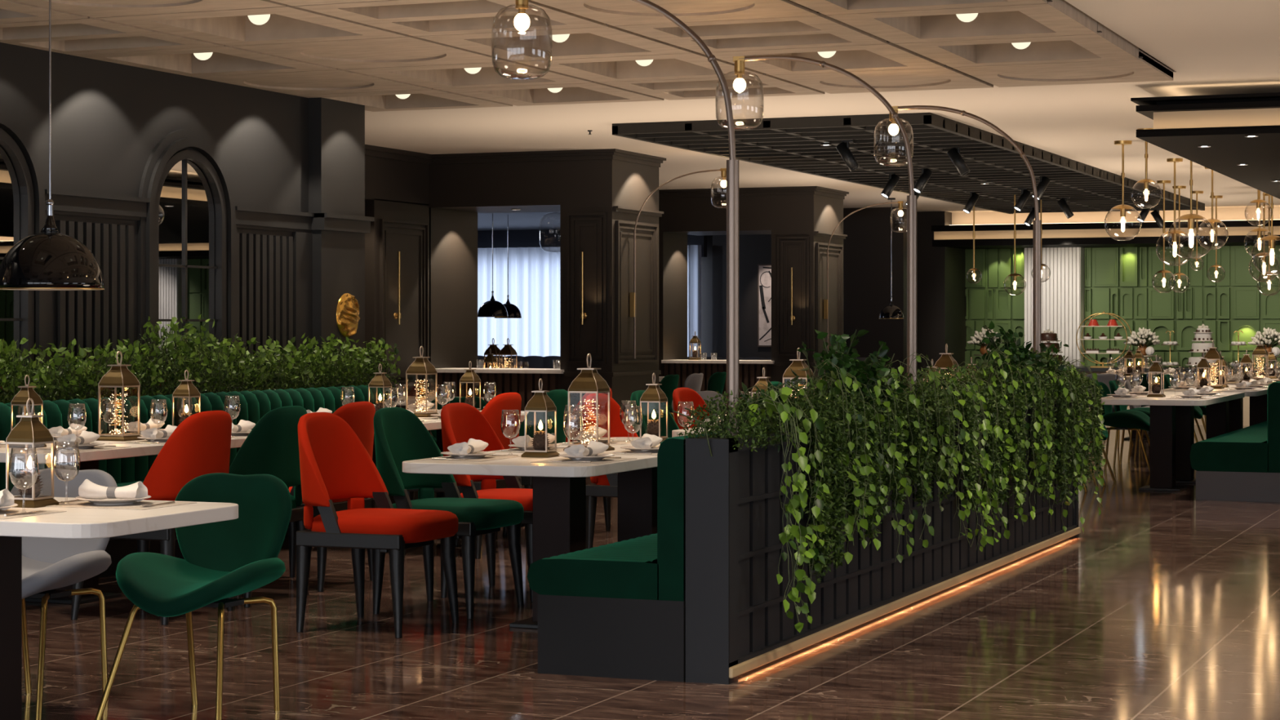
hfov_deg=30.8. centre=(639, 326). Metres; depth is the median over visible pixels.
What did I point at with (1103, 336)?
tart
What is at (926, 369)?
bush
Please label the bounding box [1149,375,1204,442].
shell chair
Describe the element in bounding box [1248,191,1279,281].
globe pendant
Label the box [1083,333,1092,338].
tart
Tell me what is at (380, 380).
lantern
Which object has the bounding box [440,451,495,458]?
dinner plate
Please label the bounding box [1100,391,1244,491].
dining table
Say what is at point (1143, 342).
flower vase
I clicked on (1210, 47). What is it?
ceiling
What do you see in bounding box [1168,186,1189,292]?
globe pendant
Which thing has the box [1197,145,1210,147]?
recessed light
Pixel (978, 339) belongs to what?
flower vase
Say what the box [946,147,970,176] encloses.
track spotlight
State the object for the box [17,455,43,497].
candle
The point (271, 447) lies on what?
dining chair
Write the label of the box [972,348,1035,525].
pothos
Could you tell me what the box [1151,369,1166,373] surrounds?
napkin
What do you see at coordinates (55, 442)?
bowl
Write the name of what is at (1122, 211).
socket
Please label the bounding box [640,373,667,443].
lantern
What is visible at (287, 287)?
wall paneling
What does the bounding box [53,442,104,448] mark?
dinner plate
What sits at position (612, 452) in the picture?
fork
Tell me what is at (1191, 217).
globe pendant
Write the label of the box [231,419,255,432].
napkin
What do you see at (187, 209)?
arched mirror
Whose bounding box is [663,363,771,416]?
wall
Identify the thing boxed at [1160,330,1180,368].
tiered stand
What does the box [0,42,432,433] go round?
wall
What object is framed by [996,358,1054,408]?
bush
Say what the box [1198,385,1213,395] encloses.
napkin
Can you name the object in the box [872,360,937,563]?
pothos
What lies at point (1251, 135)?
recessed light
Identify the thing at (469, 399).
candle
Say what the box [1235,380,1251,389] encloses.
napkin
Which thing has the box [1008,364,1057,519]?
pothos
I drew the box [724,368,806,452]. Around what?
bush
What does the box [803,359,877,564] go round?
pothos
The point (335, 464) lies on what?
dining chair
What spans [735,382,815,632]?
pothos
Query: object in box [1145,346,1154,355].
ribbed pot
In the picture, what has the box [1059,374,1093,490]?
garland
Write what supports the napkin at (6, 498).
on the dinner plate at (15, 504)
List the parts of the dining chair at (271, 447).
leg, backrest, seat, seat frame, leg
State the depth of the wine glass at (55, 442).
7.41 m
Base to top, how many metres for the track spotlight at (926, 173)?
0.265 m
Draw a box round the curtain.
[477,244,701,356]
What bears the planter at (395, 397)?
on the floor
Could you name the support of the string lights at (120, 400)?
in the lantern at (119, 375)
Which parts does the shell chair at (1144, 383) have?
backrest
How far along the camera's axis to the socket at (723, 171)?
21.43 m
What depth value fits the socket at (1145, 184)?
19.19 m
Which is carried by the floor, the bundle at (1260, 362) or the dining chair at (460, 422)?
the dining chair at (460, 422)
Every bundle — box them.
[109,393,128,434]
[414,379,429,411]
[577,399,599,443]
[1208,363,1217,385]
[1255,358,1265,377]
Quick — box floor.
[22,425,1279,719]
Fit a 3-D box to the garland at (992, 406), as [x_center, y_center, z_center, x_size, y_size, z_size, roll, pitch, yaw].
[1.845,0.642,12.280,0.231,0.722,0.391,0,0,22]
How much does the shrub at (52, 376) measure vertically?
0.479 m
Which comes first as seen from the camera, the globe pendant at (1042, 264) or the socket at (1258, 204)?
the socket at (1258, 204)
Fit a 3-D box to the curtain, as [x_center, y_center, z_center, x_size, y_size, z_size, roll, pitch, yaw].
[-2.704,-0.070,33.876,7.700,2.140,0.094,0,0,22]
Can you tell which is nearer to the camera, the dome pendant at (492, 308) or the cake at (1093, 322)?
the dome pendant at (492, 308)
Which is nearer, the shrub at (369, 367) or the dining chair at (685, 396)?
the dining chair at (685, 396)
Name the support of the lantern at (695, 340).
on the sill at (677, 361)
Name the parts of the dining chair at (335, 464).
leg, arm post, backrest, leg, seat frame, arm post, seat, leg, leg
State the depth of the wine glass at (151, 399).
11.73 m
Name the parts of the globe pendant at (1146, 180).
rod, glass globe, bulb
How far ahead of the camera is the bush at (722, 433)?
8.77 m
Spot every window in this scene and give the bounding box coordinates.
[0,144,22,402]
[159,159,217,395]
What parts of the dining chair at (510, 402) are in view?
leg, leg, seat frame, leg, backrest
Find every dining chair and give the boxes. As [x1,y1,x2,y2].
[71,410,233,624]
[160,405,308,607]
[288,401,376,591]
[295,412,458,637]
[372,407,524,618]
[404,391,521,558]
[440,402,533,602]
[455,389,568,545]
[502,387,612,535]
[584,393,638,548]
[631,390,679,437]
[672,387,709,429]
[769,381,790,397]
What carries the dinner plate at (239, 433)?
on the placemat at (236, 437)
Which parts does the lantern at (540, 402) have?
handle, cage frame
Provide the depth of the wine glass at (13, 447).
7.04 m
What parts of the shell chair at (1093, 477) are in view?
leg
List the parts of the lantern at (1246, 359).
cage frame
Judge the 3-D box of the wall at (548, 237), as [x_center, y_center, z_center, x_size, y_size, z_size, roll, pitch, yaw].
[-2.629,-1.305,34.131,7.650,0.650,0.130,0,0,22]
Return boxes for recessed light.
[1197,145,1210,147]
[1236,163,1248,165]
[1244,134,1258,137]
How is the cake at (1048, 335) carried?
on the countertop at (1179, 369)
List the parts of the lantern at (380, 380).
cage frame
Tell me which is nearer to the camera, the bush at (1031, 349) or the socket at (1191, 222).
the bush at (1031, 349)
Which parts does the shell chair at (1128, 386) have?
leg, backrest, leg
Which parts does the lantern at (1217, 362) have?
cage frame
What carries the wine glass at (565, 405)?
on the dining table at (559, 490)
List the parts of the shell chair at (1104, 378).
backrest, seat, leg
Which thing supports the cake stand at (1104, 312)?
on the countertop at (1179, 369)
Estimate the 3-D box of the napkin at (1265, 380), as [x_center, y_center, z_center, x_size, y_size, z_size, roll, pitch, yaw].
[6.019,0.524,22.402,0.107,0.072,0.204,0,0,28]
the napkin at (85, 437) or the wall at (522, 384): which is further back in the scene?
the wall at (522, 384)
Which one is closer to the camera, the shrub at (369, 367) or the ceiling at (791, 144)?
the shrub at (369, 367)
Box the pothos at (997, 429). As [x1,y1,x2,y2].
[951,361,1010,551]
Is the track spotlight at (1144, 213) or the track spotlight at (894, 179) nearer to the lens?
the track spotlight at (894, 179)
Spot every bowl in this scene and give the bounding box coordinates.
[8,447,38,488]
[52,441,79,480]
[500,409,519,438]
[623,405,642,433]
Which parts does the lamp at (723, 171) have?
bulb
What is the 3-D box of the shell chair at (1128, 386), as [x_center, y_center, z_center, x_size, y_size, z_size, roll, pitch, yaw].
[5.032,0.917,22.799,0.569,0.813,0.576,0,0,22]
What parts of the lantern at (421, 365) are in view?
handle, cage frame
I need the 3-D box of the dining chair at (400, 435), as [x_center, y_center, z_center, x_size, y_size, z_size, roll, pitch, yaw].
[-0.900,0.851,10.860,0.641,0.942,0.571,0,0,22]
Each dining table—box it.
[0,429,252,604]
[0,495,238,719]
[372,410,528,507]
[397,395,484,407]
[402,436,668,628]
[671,429,715,437]
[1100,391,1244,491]
[1120,372,1198,439]
[1160,384,1268,439]
[1213,378,1278,426]
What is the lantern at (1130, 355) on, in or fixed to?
on the dining table at (1191, 375)
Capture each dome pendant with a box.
[0,0,104,290]
[477,213,507,316]
[493,214,521,318]
[879,197,903,319]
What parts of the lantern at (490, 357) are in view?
cage frame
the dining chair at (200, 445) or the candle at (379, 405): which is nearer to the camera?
the dining chair at (200, 445)
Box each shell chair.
[10,468,117,719]
[94,472,292,719]
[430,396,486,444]
[659,374,679,419]
[669,373,703,412]
[671,391,726,415]
[707,371,726,395]
[1081,439,1097,492]
[1084,373,1133,448]
[1088,423,1115,485]
[1094,382,1150,472]
[1108,380,1150,466]
[1124,378,1150,462]
[1134,373,1176,448]
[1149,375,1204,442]
[1161,373,1206,435]
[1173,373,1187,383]
[1204,369,1215,427]
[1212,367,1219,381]
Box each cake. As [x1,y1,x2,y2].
[1041,328,1064,364]
[1085,348,1099,352]
[1088,319,1099,325]
[1106,319,1118,325]
[1106,348,1119,352]
[1185,324,1216,365]
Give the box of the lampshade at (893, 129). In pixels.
[873,118,913,166]
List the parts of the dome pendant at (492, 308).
lamp shade, cord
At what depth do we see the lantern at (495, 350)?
24.86 m
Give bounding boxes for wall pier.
[429,148,666,432]
[658,186,848,398]
[701,207,966,391]
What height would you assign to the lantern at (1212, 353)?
0.448 m
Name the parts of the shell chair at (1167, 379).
backrest, seat, leg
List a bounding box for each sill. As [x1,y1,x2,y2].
[435,368,564,373]
[661,359,774,364]
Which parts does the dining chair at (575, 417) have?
leg, backrest, leg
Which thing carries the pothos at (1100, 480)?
hanging from the planter at (737, 622)
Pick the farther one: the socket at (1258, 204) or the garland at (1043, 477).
the socket at (1258, 204)
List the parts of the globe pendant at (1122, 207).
bulb, rod, glass globe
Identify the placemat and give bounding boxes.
[0,508,66,519]
[21,446,131,451]
[45,500,196,510]
[109,440,165,444]
[231,435,247,438]
[415,455,520,462]
[418,417,440,419]
[489,448,564,453]
[530,457,636,464]
[554,440,631,445]
[600,448,657,455]
[1101,396,1146,398]
[1161,388,1187,390]
[1165,397,1213,399]
[1195,394,1226,396]
[1223,388,1262,391]
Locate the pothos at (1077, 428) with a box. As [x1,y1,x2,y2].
[1027,368,1088,532]
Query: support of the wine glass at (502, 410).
on the dining table at (559, 490)
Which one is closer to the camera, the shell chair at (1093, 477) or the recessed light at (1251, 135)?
the recessed light at (1251, 135)
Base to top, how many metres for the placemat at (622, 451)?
0.002 m
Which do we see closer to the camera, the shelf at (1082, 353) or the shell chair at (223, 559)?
the shell chair at (223, 559)
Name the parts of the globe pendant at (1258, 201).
rod, glass globe, bulb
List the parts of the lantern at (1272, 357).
cage frame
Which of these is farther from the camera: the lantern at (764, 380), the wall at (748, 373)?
the wall at (748, 373)
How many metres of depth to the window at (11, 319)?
12.99 m
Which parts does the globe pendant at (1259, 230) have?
glass globe, bulb, rod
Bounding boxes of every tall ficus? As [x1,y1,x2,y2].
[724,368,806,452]
[853,353,915,430]
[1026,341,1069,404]
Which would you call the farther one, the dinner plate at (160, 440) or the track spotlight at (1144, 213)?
the track spotlight at (1144, 213)
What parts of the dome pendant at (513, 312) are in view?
lamp shade, cord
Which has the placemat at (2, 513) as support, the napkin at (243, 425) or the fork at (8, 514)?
the fork at (8, 514)
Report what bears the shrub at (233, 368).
in the planter at (395, 397)
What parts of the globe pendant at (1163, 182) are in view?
rod, bulb, glass globe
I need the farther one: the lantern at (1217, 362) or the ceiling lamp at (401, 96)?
the lantern at (1217, 362)
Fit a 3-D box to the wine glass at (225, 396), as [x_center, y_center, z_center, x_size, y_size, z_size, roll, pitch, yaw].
[-2.170,0.469,12.373,0.087,0.203,0.087,0,0,22]
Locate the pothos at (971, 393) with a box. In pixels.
[931,375,994,546]
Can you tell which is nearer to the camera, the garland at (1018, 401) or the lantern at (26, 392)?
the lantern at (26, 392)
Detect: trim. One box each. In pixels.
[0,104,47,398]
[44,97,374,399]
[137,128,236,395]
[931,219,1279,231]
[932,235,1279,248]
[933,226,1279,239]
[951,206,1279,225]
[964,219,1268,225]
[1130,92,1279,119]
[1153,107,1279,128]
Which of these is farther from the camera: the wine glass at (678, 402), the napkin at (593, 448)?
the wine glass at (678, 402)
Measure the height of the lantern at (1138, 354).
0.343 m
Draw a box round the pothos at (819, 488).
[751,382,830,603]
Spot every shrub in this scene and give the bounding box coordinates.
[0,337,50,404]
[5,338,111,403]
[72,338,173,399]
[128,314,226,395]
[179,333,271,393]
[238,336,318,391]
[288,333,364,389]
[331,337,404,400]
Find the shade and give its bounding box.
[491,4,552,79]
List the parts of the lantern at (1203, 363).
cage frame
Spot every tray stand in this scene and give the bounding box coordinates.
[1141,355,1160,368]
[1255,355,1279,368]
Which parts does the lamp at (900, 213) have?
bulb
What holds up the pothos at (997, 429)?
hanging from the planter at (737, 622)
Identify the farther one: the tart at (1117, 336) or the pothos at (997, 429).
the tart at (1117, 336)
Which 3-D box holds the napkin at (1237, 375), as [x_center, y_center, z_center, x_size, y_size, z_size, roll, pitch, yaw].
[6.356,0.524,24.713,0.107,0.072,0.204,0,0,26]
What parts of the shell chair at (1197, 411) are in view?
backrest, leg, seat, leg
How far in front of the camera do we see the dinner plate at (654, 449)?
10.48 m
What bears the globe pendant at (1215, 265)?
hanging from the ceiling at (1210, 47)
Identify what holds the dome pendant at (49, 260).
hanging from the ceiling at (368, 53)
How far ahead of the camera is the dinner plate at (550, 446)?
10.66 m
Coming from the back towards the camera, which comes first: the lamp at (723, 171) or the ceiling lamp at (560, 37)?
the lamp at (723, 171)
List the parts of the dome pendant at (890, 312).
lamp shade, cord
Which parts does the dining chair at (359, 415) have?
arm post, leg, seat, leg, seat frame, backrest, leg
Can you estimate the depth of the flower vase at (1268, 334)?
31.07 m
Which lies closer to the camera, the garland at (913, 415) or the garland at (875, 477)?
the garland at (875, 477)
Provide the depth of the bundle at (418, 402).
14.74 m
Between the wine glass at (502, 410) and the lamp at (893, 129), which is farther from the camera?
the lamp at (893, 129)
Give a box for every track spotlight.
[835,139,859,171]
[880,172,899,198]
[905,184,922,205]
[914,168,933,193]
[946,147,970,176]
[962,191,979,213]
[1013,188,1031,211]
[1023,206,1035,226]
[1031,176,1050,200]
[1057,197,1074,218]
[1137,203,1152,222]
[1150,208,1165,228]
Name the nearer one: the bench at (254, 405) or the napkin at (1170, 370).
the bench at (254, 405)
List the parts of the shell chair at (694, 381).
backrest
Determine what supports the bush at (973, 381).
on the planter at (737, 622)
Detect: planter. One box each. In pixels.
[391,391,397,407]
[685,394,1080,684]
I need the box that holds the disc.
[336,293,359,337]
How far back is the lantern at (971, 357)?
17.45 m
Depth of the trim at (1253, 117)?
15.63 m
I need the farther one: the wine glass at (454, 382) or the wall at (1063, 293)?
the wall at (1063, 293)
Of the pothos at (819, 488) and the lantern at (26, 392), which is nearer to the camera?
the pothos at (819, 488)
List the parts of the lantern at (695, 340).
cage frame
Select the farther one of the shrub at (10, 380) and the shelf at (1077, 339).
the shelf at (1077, 339)
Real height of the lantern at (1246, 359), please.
0.343 m
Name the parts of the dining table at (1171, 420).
plate, plate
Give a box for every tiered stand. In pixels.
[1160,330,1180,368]
[1227,330,1249,368]
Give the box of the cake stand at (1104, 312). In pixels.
[1075,311,1131,367]
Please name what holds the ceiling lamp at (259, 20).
attached to the ceiling at (368, 53)
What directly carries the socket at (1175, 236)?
attached to the globe pendant at (1175, 233)
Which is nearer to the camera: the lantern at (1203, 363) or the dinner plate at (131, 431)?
the dinner plate at (131, 431)
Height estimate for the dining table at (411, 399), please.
0.750 m
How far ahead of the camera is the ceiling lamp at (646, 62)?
14.20 m
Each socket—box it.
[515,0,528,13]
[720,168,726,180]
[733,56,745,78]
[888,106,898,124]
[897,200,903,210]
[1120,208,1125,217]
[1143,182,1148,189]
[1172,233,1177,241]
[1187,218,1195,228]
[1209,222,1214,229]
[1256,202,1260,208]
[1257,231,1262,237]
[1262,255,1266,262]
[1266,275,1271,279]
[1268,239,1275,248]
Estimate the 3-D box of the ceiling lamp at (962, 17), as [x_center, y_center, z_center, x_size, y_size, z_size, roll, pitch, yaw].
[1.710,-1.700,12.171,0.120,0.216,0.120,0,0,22]
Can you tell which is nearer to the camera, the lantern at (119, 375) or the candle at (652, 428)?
the candle at (652, 428)
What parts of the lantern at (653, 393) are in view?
handle, cage frame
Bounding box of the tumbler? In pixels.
[475,359,484,368]
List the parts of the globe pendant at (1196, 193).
rod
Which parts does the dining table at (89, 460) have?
plate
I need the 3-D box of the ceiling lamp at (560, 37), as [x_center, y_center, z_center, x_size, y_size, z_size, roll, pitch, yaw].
[-0.452,-1.700,13.040,0.120,0.216,0.120,0,0,22]
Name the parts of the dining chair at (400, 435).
leg, arm post, backrest, leg, arm post, seat, leg, seat frame, leg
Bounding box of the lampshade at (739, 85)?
[715,71,764,130]
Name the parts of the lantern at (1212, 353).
cage frame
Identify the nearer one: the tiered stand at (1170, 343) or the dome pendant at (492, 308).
the dome pendant at (492, 308)
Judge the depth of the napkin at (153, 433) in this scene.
11.44 m
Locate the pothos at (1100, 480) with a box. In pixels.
[1053,359,1106,515]
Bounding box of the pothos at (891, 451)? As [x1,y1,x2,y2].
[848,377,907,550]
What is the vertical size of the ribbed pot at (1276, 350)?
0.124 m
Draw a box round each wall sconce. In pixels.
[393,251,400,324]
[580,251,586,324]
[790,267,795,324]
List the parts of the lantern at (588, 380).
handle, cage frame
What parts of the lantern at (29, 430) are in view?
cage frame, handle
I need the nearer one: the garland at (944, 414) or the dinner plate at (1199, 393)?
the garland at (944, 414)
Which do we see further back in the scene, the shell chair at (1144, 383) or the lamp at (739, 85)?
the shell chair at (1144, 383)
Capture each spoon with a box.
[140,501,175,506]
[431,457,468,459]
[501,449,524,451]
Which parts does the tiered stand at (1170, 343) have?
heart handle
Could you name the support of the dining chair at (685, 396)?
on the floor
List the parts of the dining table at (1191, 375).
plate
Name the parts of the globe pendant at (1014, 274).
rod, bulb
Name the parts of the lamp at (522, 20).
bulb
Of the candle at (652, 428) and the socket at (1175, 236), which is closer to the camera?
the candle at (652, 428)
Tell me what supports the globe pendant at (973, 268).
hanging from the ceiling at (1210, 47)
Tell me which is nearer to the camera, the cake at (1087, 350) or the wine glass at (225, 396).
the wine glass at (225, 396)
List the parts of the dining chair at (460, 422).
leg, arm post, backrest, leg, seat, arm post, seat frame, leg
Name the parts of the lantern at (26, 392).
handle, cage frame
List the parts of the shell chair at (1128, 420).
backrest, leg, leg plate, seat, leg, leg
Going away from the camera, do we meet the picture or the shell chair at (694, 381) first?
the shell chair at (694, 381)
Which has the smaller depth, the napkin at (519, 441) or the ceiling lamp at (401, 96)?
the napkin at (519, 441)
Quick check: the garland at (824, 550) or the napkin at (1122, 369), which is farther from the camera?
the napkin at (1122, 369)
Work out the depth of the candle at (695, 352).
27.95 m
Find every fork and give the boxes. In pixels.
[4,510,44,516]
[42,448,74,450]
[58,499,82,502]
[124,441,159,443]
[550,460,591,462]
[612,452,652,453]
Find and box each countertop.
[942,365,1279,373]
[942,365,1279,426]
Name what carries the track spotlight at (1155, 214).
attached to the ceiling at (791, 144)
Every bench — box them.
[0,385,436,577]
[477,355,866,368]
[527,432,716,681]
[1190,381,1279,502]
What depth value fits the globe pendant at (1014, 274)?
27.49 m
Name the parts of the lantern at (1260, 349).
cage frame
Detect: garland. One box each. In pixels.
[792,397,837,582]
[803,391,851,568]
[826,391,874,528]
[843,391,890,545]
[865,394,911,515]
[892,386,936,507]
[917,382,958,501]
[942,381,982,512]
[974,381,1013,515]
[996,378,1031,513]
[1023,378,1057,501]
[1044,373,1083,502]
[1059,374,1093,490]
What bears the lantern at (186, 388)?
on the dining table at (89, 460)
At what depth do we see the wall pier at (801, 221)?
27.36 m
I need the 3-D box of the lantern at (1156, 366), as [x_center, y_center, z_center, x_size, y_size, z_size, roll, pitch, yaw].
[4.192,0.398,18.890,0.128,0.343,0.128,0,0,22]
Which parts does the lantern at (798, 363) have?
handle, cage frame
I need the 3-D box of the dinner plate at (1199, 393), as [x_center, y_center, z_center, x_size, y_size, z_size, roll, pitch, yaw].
[4.672,0.556,19.214,0.240,0.024,0.240,0,0,22]
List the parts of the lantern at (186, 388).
handle, cage frame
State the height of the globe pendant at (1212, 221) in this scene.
0.846 m
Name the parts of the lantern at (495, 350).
cage frame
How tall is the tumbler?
0.085 m
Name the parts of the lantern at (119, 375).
handle, cage frame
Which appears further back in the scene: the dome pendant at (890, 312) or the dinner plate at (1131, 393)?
the dome pendant at (890, 312)
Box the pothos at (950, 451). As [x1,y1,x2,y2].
[898,352,965,520]
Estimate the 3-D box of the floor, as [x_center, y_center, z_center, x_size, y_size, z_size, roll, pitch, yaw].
[1.097,1.370,15.457,28.500,0.100,39.500,0,0,22]
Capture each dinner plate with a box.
[0,502,17,509]
[53,434,79,439]
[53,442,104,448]
[75,494,151,505]
[124,428,164,434]
[137,436,168,442]
[231,430,251,435]
[408,408,438,411]
[431,413,440,417]
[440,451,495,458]
[508,444,559,450]
[558,453,614,461]
[569,436,617,443]
[620,445,659,453]
[1106,394,1137,397]
[1128,391,1152,395]
[1168,386,1193,389]
[1176,395,1206,398]
[1197,392,1220,395]
[1230,386,1257,389]
[1248,385,1267,387]
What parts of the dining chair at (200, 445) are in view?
leg, seat frame, leg, leg, backrest, leg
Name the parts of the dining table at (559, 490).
plate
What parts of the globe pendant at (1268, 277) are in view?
rod, bulb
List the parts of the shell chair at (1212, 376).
backrest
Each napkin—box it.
[0,488,13,510]
[48,422,87,439]
[57,430,99,447]
[78,479,147,502]
[124,417,164,433]
[140,424,177,440]
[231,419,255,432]
[306,407,332,413]
[407,400,434,410]
[447,438,488,457]
[511,433,555,448]
[564,440,608,459]
[578,426,607,441]
[630,433,662,451]
[703,413,726,425]
[1106,368,1115,373]
[1114,386,1128,396]
[1116,367,1125,373]
[1131,385,1146,394]
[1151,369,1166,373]
[1164,367,1176,373]
[1176,380,1187,388]
[1182,387,1199,397]
[1188,378,1199,385]
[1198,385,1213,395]
[1223,373,1234,381]
[1233,372,1244,379]
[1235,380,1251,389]
[1248,378,1260,386]
[1258,377,1273,385]
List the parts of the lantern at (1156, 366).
cage frame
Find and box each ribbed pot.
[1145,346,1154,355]
[1271,346,1279,355]
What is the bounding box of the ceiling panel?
[1136,124,1279,199]
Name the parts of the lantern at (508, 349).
cage frame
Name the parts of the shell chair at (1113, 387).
leg, backrest, leg, seat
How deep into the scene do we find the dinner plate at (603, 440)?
11.31 m
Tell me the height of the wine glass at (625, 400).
0.203 m
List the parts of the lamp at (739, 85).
bulb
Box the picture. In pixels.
[757,264,771,346]
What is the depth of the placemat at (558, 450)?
10.69 m
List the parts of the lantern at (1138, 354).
cage frame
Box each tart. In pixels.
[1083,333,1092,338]
[1098,333,1106,338]
[1114,333,1122,338]
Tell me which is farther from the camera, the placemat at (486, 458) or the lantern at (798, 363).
the lantern at (798, 363)
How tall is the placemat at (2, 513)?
0.002 m
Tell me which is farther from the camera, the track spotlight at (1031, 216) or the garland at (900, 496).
the track spotlight at (1031, 216)
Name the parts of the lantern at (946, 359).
cage frame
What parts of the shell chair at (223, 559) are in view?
leg, leg, seat, leg, leg plate, backrest, leg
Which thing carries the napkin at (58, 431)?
on the dinner plate at (77, 435)
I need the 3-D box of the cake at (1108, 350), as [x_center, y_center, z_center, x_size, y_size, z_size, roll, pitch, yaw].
[6.486,0.328,31.883,0.170,0.064,0.100,0,0,22]
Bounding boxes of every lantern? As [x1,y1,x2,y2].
[5,398,58,507]
[8,374,46,448]
[96,351,144,441]
[172,369,200,426]
[368,364,391,408]
[405,346,438,417]
[459,360,481,412]
[483,348,497,368]
[484,337,502,368]
[498,337,517,368]
[520,378,559,457]
[563,353,614,451]
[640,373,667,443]
[688,331,702,359]
[751,367,772,396]
[782,347,814,394]
[924,359,936,382]
[933,343,959,380]
[963,356,977,375]
[1123,346,1136,376]
[1133,346,1144,374]
[1146,354,1165,397]
[1195,351,1210,389]
[1203,340,1224,388]
[1213,351,1228,387]
[1239,349,1252,382]
[1252,337,1268,380]
[1266,347,1278,378]
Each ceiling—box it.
[0,0,1173,111]
[88,0,1142,85]
[364,0,1279,212]
[477,211,559,231]
[612,112,1204,213]
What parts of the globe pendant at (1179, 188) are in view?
rod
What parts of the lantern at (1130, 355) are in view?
cage frame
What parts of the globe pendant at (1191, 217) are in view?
rod, bulb, glass globe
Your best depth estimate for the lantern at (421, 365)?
14.71 m
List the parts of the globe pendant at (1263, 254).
bulb, rod, glass globe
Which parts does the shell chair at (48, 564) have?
leg, leg, leg plate, backrest, seat, leg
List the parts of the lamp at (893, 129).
bulb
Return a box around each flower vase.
[967,327,1001,355]
[1123,327,1159,355]
[1248,327,1279,355]
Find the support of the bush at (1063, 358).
on the planter at (737, 622)
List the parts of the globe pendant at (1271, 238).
glass globe, rod, bulb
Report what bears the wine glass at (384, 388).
on the placemat
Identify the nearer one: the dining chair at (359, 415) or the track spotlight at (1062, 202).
the dining chair at (359, 415)
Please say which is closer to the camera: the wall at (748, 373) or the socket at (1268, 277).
the wall at (748, 373)
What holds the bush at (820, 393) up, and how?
in the planter at (737, 622)
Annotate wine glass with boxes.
[8,447,38,514]
[52,441,79,505]
[67,403,86,430]
[100,398,118,422]
[150,399,167,428]
[176,397,192,417]
[223,395,239,419]
[340,386,354,405]
[383,388,398,407]
[435,384,449,406]
[442,382,455,402]
[500,409,519,455]
[563,410,582,439]
[564,404,580,432]
[619,400,637,426]
[623,405,642,449]
[676,401,694,426]
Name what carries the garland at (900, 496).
hanging from the planter at (737, 622)
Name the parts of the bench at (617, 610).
backrest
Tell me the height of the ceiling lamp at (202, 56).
0.216 m
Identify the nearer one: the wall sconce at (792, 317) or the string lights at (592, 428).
the string lights at (592, 428)
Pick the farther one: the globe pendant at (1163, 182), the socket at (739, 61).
the globe pendant at (1163, 182)
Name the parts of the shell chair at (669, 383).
seat, backrest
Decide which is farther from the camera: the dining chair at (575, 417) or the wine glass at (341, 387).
the dining chair at (575, 417)
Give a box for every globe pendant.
[965,205,982,283]
[1003,195,1026,295]
[1031,200,1050,282]
[1104,140,1142,240]
[1130,128,1161,208]
[1151,180,1176,293]
[1155,158,1193,266]
[1168,160,1214,258]
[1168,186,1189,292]
[1190,191,1204,270]
[1195,167,1228,249]
[1207,195,1225,282]
[1244,189,1271,226]
[1244,191,1271,257]
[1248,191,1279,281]
[1251,195,1279,275]
[1256,193,1279,295]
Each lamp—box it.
[193,52,213,60]
[247,14,270,25]
[395,93,410,99]
[464,67,481,74]
[491,0,738,436]
[547,87,563,93]
[549,34,569,42]
[629,168,726,359]
[635,59,653,66]
[715,55,916,391]
[817,51,835,57]
[823,200,906,351]
[873,105,1041,391]
[955,13,977,22]
[1011,42,1031,49]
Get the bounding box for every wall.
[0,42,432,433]
[430,373,559,435]
[477,229,706,257]
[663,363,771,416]
[964,245,1279,367]
[1024,247,1084,366]
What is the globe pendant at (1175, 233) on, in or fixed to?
hanging from the ceiling at (1210, 47)
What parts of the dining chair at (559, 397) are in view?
leg, seat frame, leg, backrest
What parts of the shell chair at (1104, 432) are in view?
leg, seat, leg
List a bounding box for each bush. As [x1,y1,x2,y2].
[672,389,781,456]
[714,388,817,446]
[777,374,856,443]
[795,328,890,420]
[795,368,892,431]
[867,371,921,429]
[888,371,942,429]
[901,364,973,419]
[929,363,995,417]
[943,360,1013,414]
[973,360,1035,410]
[977,320,1048,411]
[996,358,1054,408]
[1022,346,1069,407]
[1045,354,1088,401]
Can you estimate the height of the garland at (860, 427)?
0.574 m
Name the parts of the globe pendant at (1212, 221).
rod, glass globe, bulb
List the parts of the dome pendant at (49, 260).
cord, lamp shade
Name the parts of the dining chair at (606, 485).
leg, seat frame, seat, backrest, arm post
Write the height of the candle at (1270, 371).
0.138 m
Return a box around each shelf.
[1077,338,1128,339]
[1081,325,1124,326]
[1081,352,1124,353]
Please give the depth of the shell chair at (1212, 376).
27.77 m
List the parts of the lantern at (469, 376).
cage frame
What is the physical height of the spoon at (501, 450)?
0.008 m
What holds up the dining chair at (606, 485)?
on the floor
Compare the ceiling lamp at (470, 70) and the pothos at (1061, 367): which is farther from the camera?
the ceiling lamp at (470, 70)
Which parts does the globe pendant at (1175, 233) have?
rod, glass globe, bulb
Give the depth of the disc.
16.29 m
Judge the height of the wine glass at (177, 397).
0.203 m
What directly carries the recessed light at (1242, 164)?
attached to the ceiling panel
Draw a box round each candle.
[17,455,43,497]
[179,404,191,422]
[374,393,386,411]
[464,389,475,407]
[531,420,550,450]
[645,410,662,436]
[692,346,697,357]
[1126,362,1133,373]
[1135,361,1142,372]
[1151,377,1160,393]
[1199,372,1208,386]
[1216,370,1225,384]
[1243,367,1249,380]
[1268,364,1275,376]
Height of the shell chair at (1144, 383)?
0.813 m
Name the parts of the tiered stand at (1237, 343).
heart handle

